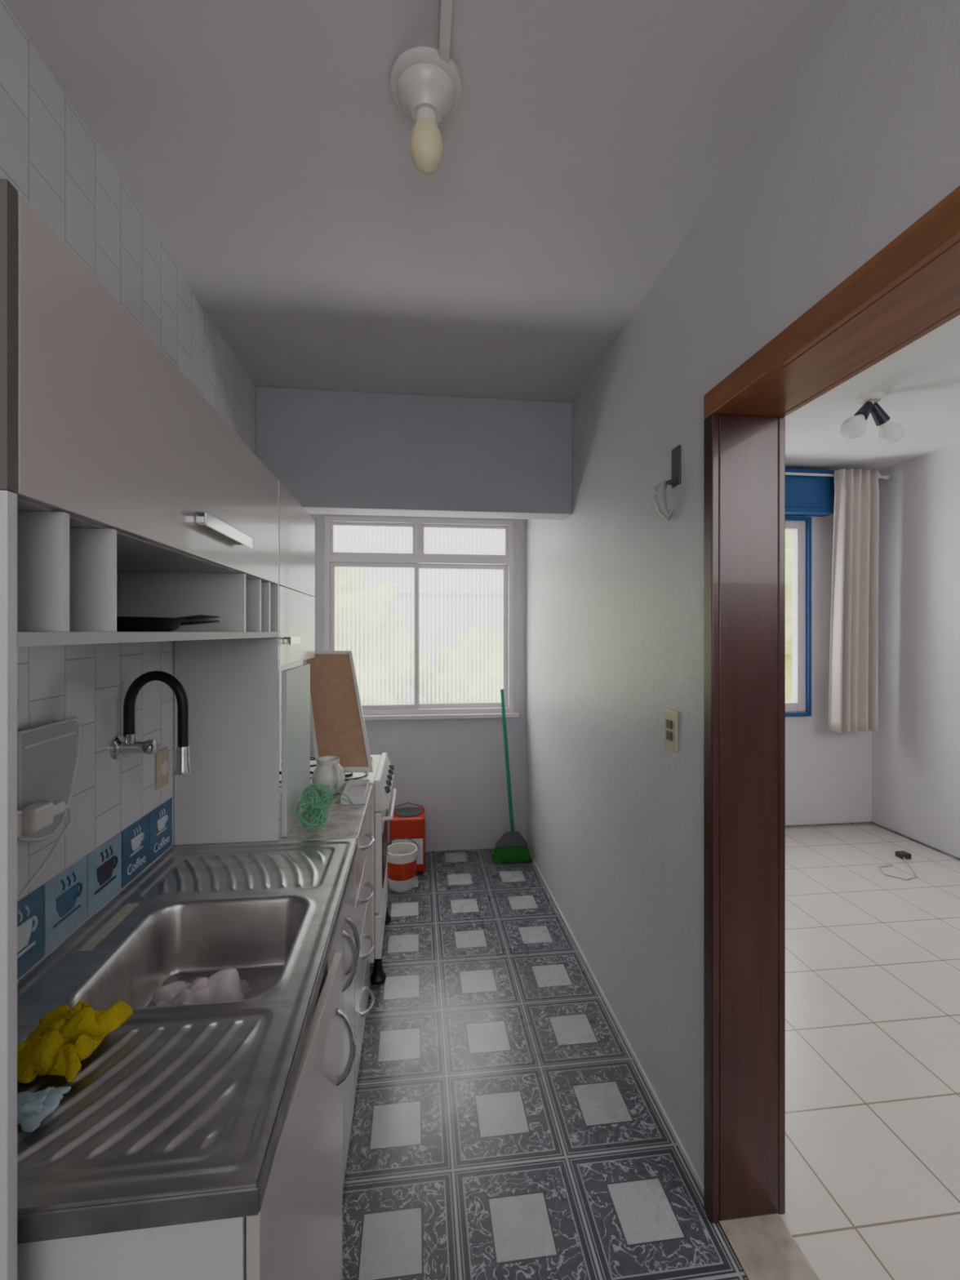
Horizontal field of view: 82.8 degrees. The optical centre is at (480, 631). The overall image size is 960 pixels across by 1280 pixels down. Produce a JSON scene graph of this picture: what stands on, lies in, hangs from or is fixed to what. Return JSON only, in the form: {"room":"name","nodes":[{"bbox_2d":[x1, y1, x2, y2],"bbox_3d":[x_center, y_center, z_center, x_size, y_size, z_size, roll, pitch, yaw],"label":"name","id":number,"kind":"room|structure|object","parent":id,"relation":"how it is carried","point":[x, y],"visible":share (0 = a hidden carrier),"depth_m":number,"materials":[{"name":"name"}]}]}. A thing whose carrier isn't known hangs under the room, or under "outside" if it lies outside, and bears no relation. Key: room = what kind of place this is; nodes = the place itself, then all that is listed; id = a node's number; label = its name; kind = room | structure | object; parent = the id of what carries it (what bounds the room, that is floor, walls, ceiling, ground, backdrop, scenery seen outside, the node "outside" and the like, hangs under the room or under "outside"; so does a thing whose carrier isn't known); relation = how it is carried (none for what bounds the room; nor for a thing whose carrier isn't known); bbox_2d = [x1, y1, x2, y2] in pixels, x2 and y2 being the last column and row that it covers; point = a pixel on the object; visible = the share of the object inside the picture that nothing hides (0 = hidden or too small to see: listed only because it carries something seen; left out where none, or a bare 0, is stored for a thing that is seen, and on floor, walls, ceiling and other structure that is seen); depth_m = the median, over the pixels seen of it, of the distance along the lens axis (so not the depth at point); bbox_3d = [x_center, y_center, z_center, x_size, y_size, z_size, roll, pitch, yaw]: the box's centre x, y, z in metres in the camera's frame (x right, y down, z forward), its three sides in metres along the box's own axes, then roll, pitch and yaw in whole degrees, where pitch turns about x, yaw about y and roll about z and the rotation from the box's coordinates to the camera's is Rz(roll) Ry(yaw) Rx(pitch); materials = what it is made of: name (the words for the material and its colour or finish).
{"room":"kitchen","nodes":[
{"label":"kitchen","id":0,"kind":"room"},
{"bbox_2d":[0,0,303,983],"bbox_3d":[-0.950,0.240,1.177,0.120,2.780,5.360,0,0,-7],"label":"wall","id":1,"kind":"structure","parent":0,"point":[48,153],"depth_m":1.29,"materials":[{"name":"white tile"}]},
{"bbox_2d":[17,884,44,979],"bbox_3d":[-0.867,0.581,1.023,0.008,0.145,0.141,0,0,-7],"label":"decorative tile","id":2,"kind":"structure","parent":1,"relation":"attached to","point":[30,908],"depth_m":1.05,"materials":[{"name":"blue tile"}]},
{"bbox_2d":[17,905,37,958],"bbox_3d":[-0.867,0.568,1.025,0.008,0.088,0.095,0,0,-7],"label":"print","id":3,"kind":"object","parent":2,"relation":"attached to","point":[27,915],"depth_m":1.04,"materials":[{"name":"white tile"}]},
{"bbox_2d":[17,800,72,899],"bbox_3d":[-0.834,0.382,1.003,0.068,0.204,0.189,0,0,-7],"label":"electrical outlet","id":4,"kind":"object","parent":1,"relation":"attached to","point":[33,818],"visible":0.79,"depth_m":1.00,"materials":[{"name":"white plastic"}]},
{"bbox_2d":[17,716,81,841],"bbox_3d":[-0.865,0.295,1.086,0.026,0.228,0.188,0,0,-7],"label":"acrylic holder","id":5,"kind":"object","parent":1,"relation":"attached to","point":[48,754],"visible":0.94,"depth_m":1.07,"materials":[{"name":"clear plastic"}]},
{"bbox_2d":[44,855,87,955],"bbox_3d":[-0.884,0.581,1.167,0.008,0.145,0.141,0,0,-7],"label":"decorative tile","id":6,"kind":"structure","parent":1,"relation":"attached to","point":[65,895],"depth_m":1.16,"materials":[{"name":"blue tile"}]},
{"bbox_2d":[53,871,82,928],"bbox_3d":[-0.884,0.568,1.169,0.008,0.088,0.095,0,0,-7],"label":"print","id":7,"kind":"object","parent":6,"relation":"attached to","point":[68,886],"depth_m":1.16,"materials":[{"name":"blue tile"}]},
{"bbox_2d":[87,832,121,918],"bbox_3d":[-0.901,0.581,1.311,0.008,0.145,0.141,0,0,-7],"label":"decorative tile","id":8,"kind":"structure","parent":1,"relation":"attached to","point":[104,862],"depth_m":1.30,"materials":[{"name":"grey tile"}]},
{"bbox_2d":[94,845,118,894],"bbox_3d":[-0.901,0.568,1.313,0.008,0.088,0.095,0,0,-7],"label":"print","id":9,"kind":"object","parent":8,"relation":"attached to","point":[106,857],"depth_m":1.31,"materials":[{"name":"grey tile"}]},
{"bbox_2d":[120,813,149,888],"bbox_3d":[-0.919,0.581,1.455,0.006,0.145,0.141,0,0,-7],"label":"decorative tile","id":10,"kind":"structure","parent":1,"relation":"attached to","point":[135,837],"depth_m":1.45,"materials":[{"name":"blue tile"}]},
{"bbox_2d":[129,826,143,857],"bbox_3d":[-0.918,0.556,1.456,0.005,0.065,0.070,0,0,-7],"label":"print","id":11,"kind":"object","parent":10,"relation":"attached to","point":[136,833],"depth_m":1.45,"materials":[{"name":"white tile"}]},
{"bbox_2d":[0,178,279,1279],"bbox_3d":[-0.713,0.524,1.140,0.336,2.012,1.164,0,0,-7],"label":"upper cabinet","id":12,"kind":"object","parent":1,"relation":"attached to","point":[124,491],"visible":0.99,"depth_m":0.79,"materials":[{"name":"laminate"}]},
{"bbox_2d":[116,614,220,631],"bbox_3d":[-0.722,-0.019,1.086,0.269,0.037,0.354,0,0,-7],"label":"frying pan","id":13,"kind":"object","parent":12,"relation":"on","point":[124,624],"visible":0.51,"depth_m":1.01,"materials":[{"name":"black metal"}]},
{"bbox_2d":[109,671,191,774],"bbox_3d":[-0.823,0.228,1.373,0.178,0.260,0.060,0,0,-7],"label":"faucet","id":14,"kind":"object","parent":1,"relation":"attached to","point":[119,746],"visible":1,"depth_m":1.36,"materials":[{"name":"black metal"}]},
{"bbox_2d":[119,732,159,754],"bbox_3d":[-0.858,0.282,1.369,0.082,0.054,0.056,0,0,-7],"label":"tap","id":15,"kind":"object","parent":14,"relation":"on","point":[131,744],"depth_m":1.36,"materials":[{"name":"silver metal"}]},
{"bbox_2d":[149,797,172,864],"bbox_3d":[-0.936,0.581,1.599,0.006,0.145,0.141,0,0,-7],"label":"decorative tile","id":16,"kind":"structure","parent":1,"relation":"attached to","point":[160,818],"depth_m":1.59,"materials":[{"name":"blue tile"}]},
{"bbox_2d":[155,808,168,836],"bbox_3d":[-0.935,0.556,1.600,0.005,0.065,0.070,0,0,-7],"label":"print","id":17,"kind":"object","parent":16,"relation":"attached to","point":[162,815],"depth_m":1.60,"materials":[{"name":"white tile"}]},
{"bbox_2d":[155,746,168,789],"bbox_3d":[-0.934,0.400,1.602,0.011,0.110,0.070,0,0,-7],"label":"electrical outlet","id":18,"kind":"object","parent":1,"relation":"attached to","point":[162,755],"visible":0.98,"depth_m":1.59,"materials":[{"name":"beige plastic"}]},
{"bbox_2d":[160,760,168,775],"bbox_3d":[-0.930,0.400,1.602,0.003,0.044,0.044,0,0,-7],"label":"socket","id":19,"kind":"object","parent":18,"relation":"attached to","point":[163,763],"depth_m":1.60,"materials":[{"name":"white plastic"}]},
{"bbox_2d":[279,481,315,666],"bbox_3d":[-0.817,-0.186,2.023,0.336,0.592,0.610,0,0,-7],"label":"upper cabinet","id":20,"kind":"object","parent":1,"relation":"attached to","point":[296,526],"visible":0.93,"depth_m":1.97,"materials":[{"name":"laminate"}]},
{"bbox_2d":[309,513,525,851],"bbox_3d":[-0.438,0.240,3.860,1.525,2.780,0.150,0,0,-7],"label":"wall","id":21,"kind":"structure","parent":0,"point":[455,769],"depth_m":3.82,"materials":[{"name":"white paint"}]},
{"bbox_2d":[324,515,519,720],"bbox_3d":[-0.413,-0.093,3.800,1.370,1.393,0.115,0,0,-7],"label":"window","id":22,"kind":"structure","parent":21,"relation":"in","point":[332,559],"depth_m":3.79,"materials":[{"name":"silver metal"}]},
{"bbox_2d":[4,0,847,402],"bbox_3d":[-0.120,-1.210,1.275,1.790,0.120,5.360,0,0,-7],"label":"ceiling","id":23,"kind":"structure","parent":0,"point":[264,144],"depth_m":1.31,"materials":[{"name":"white paint"}]},
{"bbox_2d":[255,386,572,519],"bbox_3d":[-0.302,-0.870,2.708,1.525,0.560,0.150,0,0,-7],"label":"beam","id":24,"kind":"structure","parent":23,"relation":"attached to","point":[335,452],"depth_m":2.63,"materials":[{"name":"white paint"}]},
{"bbox_2d":[389,46,462,173],"bbox_3d":[-0.113,-1.061,1.145,0.152,0.178,0.152,0,0,-7],"label":"ceiling lamp","id":25,"kind":"object","parent":23,"relation":"attached to","point":[427,89],"visible":1,"depth_m":1.11,"materials":[{"name":"white ceramic"}]},
{"bbox_2d":[438,0,452,63],"bbox_3d":[0.067,-1.144,-0.093,0.021,0.012,2.400,0,0,-7],"label":"cable conduit","id":26,"kind":"object","parent":23,"relation":"attached to","point":[446,11],"visible":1,"depth_m":1.03,"materials":[{"name":"white plastic"}]},
{"bbox_2d":[342,848,748,1279],"bbox_3d":[-0.124,1.580,1.199,1.525,0.100,5.210,0,0,-7],"label":"floor","id":27,"kind":"structure","parent":0,"point":[504,1126],"depth_m":1.72,"materials":[{"name":"tile"}]},
{"bbox_2d":[17,862,359,1279],"bbox_3d":[-0.575,1.113,1.176,0.618,0.835,1.071,0,0,-7],"label":"base cabinet","id":28,"kind":"object","parent":27,"relation":"on","point":[295,1233],"visible":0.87,"depth_m":0.83,"materials":[{"name":"white laminate"}]},
{"bbox_2d":[17,838,357,1244],"bbox_3d":[-0.604,0.738,1.162,0.556,0.155,1.098,0,0,-7],"label":"sink","id":29,"kind":"object","parent":28,"relation":"on","point":[177,1115],"visible":0.92,"depth_m":0.89,"materials":[{"name":"silver metal"}]},
{"bbox_2d":[17,1085,71,1132],"bbox_3d":[-0.620,0.648,0.747,0.076,0.025,0.074,0,0,-7],"label":"cleaning cloth","id":30,"kind":"object","parent":29,"relation":"on","point":[33,1108],"visible":0.8,"depth_m":0.75,"materials":[{"name":"blue fabric"}]},
{"bbox_2d":[17,1000,133,1083],"bbox_3d":[-0.650,0.626,0.851,0.143,0.059,0.161,0,0,-7],"label":"cleaning cloth","id":31,"kind":"object","parent":29,"relation":"on","point":[64,1037],"visible":0.94,"depth_m":0.83,"materials":[{"name":"yellow fabric"}]},
{"bbox_2d":[151,968,251,1007],"bbox_3d":[-0.599,0.761,1.166,0.213,0.080,0.129,0,0,-7],"label":"cleaning cloth","id":32,"kind":"object","parent":29,"relation":"in","point":[225,984],"visible":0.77,"depth_m":1.15,"materials":[{"name":"white fabric"}]},
{"bbox_2d":[279,752,396,984],"bbox_3d":[-0.711,1.082,2.610,0.599,0.896,0.562,0,0,-7],"label":"stove","id":33,"kind":"object","parent":27,"relation":"on","point":[381,780],"visible":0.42,"depth_m":2.38,"materials":[{"name":"white metal"}]},
{"bbox_2d":[302,650,373,772],"bbox_3d":[-0.684,0.361,2.581,0.228,0.537,0.483,0,0,-29],"label":"cork board","id":34,"kind":"object","parent":33,"relation":"on","point":[338,726],"visible":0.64,"depth_m":2.56,"materials":[{"name":"brown wood"}]},
{"bbox_2d":[354,800,374,1096],"bbox_3d":[-0.689,1.113,2.016,0.588,0.835,0.585,0,0,-7],"label":"base cabinet","id":35,"kind":"object","parent":27,"relation":"on","point":[362,885],"visible":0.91,"depth_m":1.99,"materials":[{"name":"white laminate"}]},
{"bbox_2d":[174,785,372,846],"bbox_3d":[-0.704,0.677,2.013,0.557,0.034,0.606,0,0,-7],"label":"countertop","id":36,"kind":"structure","parent":35,"relation":"on","point":[343,821],"depth_m":1.86,"materials":[{"name":"grey stone"}]},
{"bbox_2d":[281,663,310,836],"bbox_3d":[-0.653,0.392,1.942,0.017,0.534,0.390,0,0,-7],"label":"board","id":37,"kind":"object","parent":36,"relation":"on","point":[295,681],"visible":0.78,"depth_m":1.87,"materials":[{"name":"grey"}]},
{"bbox_2d":[296,783,356,829],"bbox_3d":[-0.543,0.582,1.901,0.119,0.146,0.320,0,0,15],"label":"bundle","id":38,"kind":"object","parent":36,"relation":"on","point":[317,812],"visible":1,"depth_m":1.81,"materials":[{"name":"green plastic"}]},
{"bbox_2d":[311,755,345,795],"bbox_3d":[-0.620,0.589,2.222,0.132,0.140,0.153,0,0,-7],"label":"jug","id":39,"kind":"object","parent":36,"relation":"on","point":[329,771],"visible":0.91,"depth_m":2.19,"materials":[{"name":"white ceramic"}]},
{"bbox_2d":[340,778,369,804],"bbox_3d":[-0.501,0.644,2.201,0.090,0.028,0.250,0,0,-7],"label":"tray","id":40,"kind":"object","parent":36,"relation":"on","point":[357,790],"visible":0.98,"depth_m":2.21,"materials":[{"name":"white plastic"}]},
{"bbox_2d":[386,837,418,892],"bbox_3d":[-0.472,1.379,3.277,0.204,0.303,0.196,0,0,-7],"label":"paint bucket","id":41,"kind":"object","parent":27,"relation":"on","point":[402,863],"visible":0.92,"depth_m":3.21,"materials":[{"name":"white plastic"}]},
{"bbox_2d":[389,802,425,872],"bbox_3d":[-0.472,1.321,3.550,0.225,0.418,0.228,0,0,-7],"label":"tin","id":42,"kind":"object","parent":27,"relation":"on","point":[406,822],"visible":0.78,"depth_m":3.45,"materials":[{"name":"red metal"}]},
{"bbox_2d":[491,688,532,863],"bbox_3d":[0.200,0.962,3.706,0.267,1.129,0.240,0,0,-7],"label":"broom","id":43,"kind":"object","parent":27,"relation":"on","point":[512,846],"visible":1,"depth_m":3.62,"materials":[{"name":"teal plastic"}]},
{"bbox_2d":[525,0,959,1185],"bbox_3d":[0.698,0.130,1.442,0.165,2.800,5.500,0,0,-7],"label":"wall","id":44,"kind":"structure","parent":0,"point":[863,142],"depth_m":1.66,"materials":[{"name":"white paint"}]},
{"bbox_2d":[528,848,703,1195],"bbox_3d":[0.468,1.521,2.666,0.006,0.018,2.434,0,0,-7],"label":"baseboard","id":45,"kind":"structure","parent":44,"relation":"attached to","point":[675,1136],"depth_m":1.94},
{"bbox_2d":[649,444,680,521],"bbox_3d":[0.571,-0.446,1.655,0.052,0.218,0.097,0,0,-41],"label":"wall hook","id":46,"kind":"object","parent":44,"relation":"attached to","point":[659,494],"visible":1,"depth_m":1.65,"materials":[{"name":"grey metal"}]},
{"bbox_2d":[664,708,678,751],"bbox_3d":[0.582,0.298,1.662,0.014,0.120,0.075,0,0,-7],"label":"light switch","id":47,"kind":"object","parent":44,"relation":"attached to","point":[671,717],"visible":1,"depth_m":1.65,"materials":[{"name":"beige plastic"}]},
{"bbox_2d":[703,413,785,1223],"bbox_3d":[0.697,0.482,1.450,0.205,2.095,0.067,0,0,-7],"label":"door frame","id":48,"kind":"structure","parent":44,"relation":"in","point":[744,455],"depth_m":1.42,"materials":[{"name":"brown wood"}]},
{"bbox_2d":[703,185,959,418],"bbox_3d":[0.755,0.448,0.961,0.205,2.165,1.052,0,0,-7],"label":"door frame","id":49,"kind":"structure","parent":44,"relation":"attached to","point":[909,289],"depth_m":1.01,"materials":[{"name":"orange wood"}]},
{"bbox_2d":[719,1213,819,1279],"bbox_3d":[0.753,1.578,0.980,0.165,0.104,1.170,0,0,-7],"label":"threshold","id":50,"kind":"object","parent":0,"point":[764,1246],"visible":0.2,"depth_m":1.34,"materials":[{"name":"stone"}]},
{"bbox_2d":[785,513,871,825],"bbox_3d":[1.795,0.180,4.265,2.675,2.900,0.150,0,0,-7],"label":"wall","id":51,"kind":"structure","parent":0,"point":[828,774],"depth_m":4.30,"materials":[{"name":"paint"}]},
{"bbox_2d":[785,515,811,716],"bbox_3d":[1.807,-0.120,4.206,1.575,1.560,0.090,0,0,-7],"label":"window","id":52,"kind":"structure","parent":51,"relation":"in","point":[801,526],"depth_m":4.27,"materials":[{"name":"blue paint"}]},
{"bbox_2d":[785,468,834,516],"bbox_3d":[1.859,-1.075,4.126,1.760,0.330,0.140,0,0,-7],"label":"box","id":53,"kind":"object","parent":51,"relation":"attached to","point":[805,495],"visible":0.16,"depth_m":4.14,"materials":[{"name":"blue paint"}]},
{"bbox_2d":[785,471,889,479],"bbox_3d":[2.036,-1.194,4.128,2.211,0.043,0.178,0,0,-7],"label":"curtain rod","id":54,"kind":"object","parent":51,"relation":"attached to","point":[886,477],"visible":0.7,"depth_m":4.11,"materials":[{"name":"white plastic"}]},
{"bbox_2d":[785,821,959,860],"bbox_3d":[1.977,1.522,2.725,2.675,0.015,2.950,0,0,-7],"label":"baseboard","id":55,"kind":"structure","parent":51,"relation":"attached to","point":[871,822],"depth_m":4.25,"materials":[{"name":"tile"}]},
{"bbox_2d":[828,468,879,733],"bbox_3d":[2.812,-0.235,4.081,0.383,1.960,0.091,0,0,-7],"label":"curtain","id":56,"kind":"object","parent":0,"point":[853,706],"visible":1,"depth_m":4.07,"materials":[{"name":"beige fabric"}]},
{"bbox_2d":[779,823,959,1279],"bbox_3d":[2.117,1.580,1.534,2.675,0.100,5.350,0,0,-7],"label":"floor","id":57,"kind":"structure","parent":0,"point":[873,957],"depth_m":1.97,"materials":[{"name":"white tile"}]},
{"bbox_2d":[878,850,916,879],"bbox_3d":[2.721,1.512,3.563,0.196,0.035,0.467,0,0,34],"label":"cable","id":58,"kind":"object","parent":57,"relation":"on","point":[900,854],"visible":1,"depth_m":3.66,"materials":[{"name":"grey plastic"}]},
{"bbox_2d":[785,315,959,471],"bbox_3d":[2.158,-1.330,1.614,2.775,0.120,5.500,0,0,-7],"label":"ceiling","id":59,"kind":"structure","parent":0,"point":[920,382],"depth_m":3.13,"materials":[{"name":"paint"}]},
{"bbox_2d":[840,391,905,445],"bbox_3d":[2.102,-1.144,2.920,0.402,0.253,0.132,0,0,-19],"label":"ceiling lamp","id":60,"kind":"object","parent":59,"relation":"attached to","point":[890,432],"visible":1,"depth_m":2.90,"materials":[{"name":"white glass"}]},
{"bbox_2d":[871,442,959,857],"bbox_3d":[3.486,0.180,1.771,0.100,2.900,5.500,0,0,-7],"label":"wall","id":61,"kind":"structure","parent":0,"point":[916,745],"depth_m":3.95,"materials":[{"name":"paint"}]},
{"label":"outside","id":62,"kind":"structure","parent":0,"visible":0},
{"bbox_3d":[0.766,4.580,14.842,35.000,0.100,20.700,0,0,-7],"label":"ground","id":63,"kind":"structure","parent":62,"visible":0},
{"bbox_2d":[335,567,430,705],"bbox_3d":[-2.397,1.681,8.099,3.304,5.715,2.520,0,0,-7],"label":"tree","id":64,"kind":"object","parent":63,"relation":"on","point":[366,625],"visible":0.19,"depth_m":7.47,"materials":[{"name":"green plant"}]},
{"bbox_2d":[333,525,505,704],"bbox_3d":[-1.651,0.130,11.858,9.500,8.800,2.060,0,0,-7],"label":"sky","id":65,"kind":"structure","parent":63,"relation":"on","point":[451,601],"depth_m":10.97,"materials":[{"name":"white"}]},
{"bbox_2d":[408,624,502,703],"bbox_3d":[0.294,2.209,8.708,2.859,4.659,2.101,0,0,-7],"label":"tree","id":66,"kind":"object","parent":63,"relation":"on","point":[471,671],"visible":0.24,"depth_m":8.00,"materials":[{"name":"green plant"}]},
{"bbox_2d":[785,529,792,702],"bbox_3d":[4.078,1.284,7.904,3.685,6.509,2.794,0,0,-7],"label":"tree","id":67,"kind":"object","parent":63,"relation":"on","point":[788,533],"visible":0.02,"depth_m":6.85,"materials":[{"name":"plant"}]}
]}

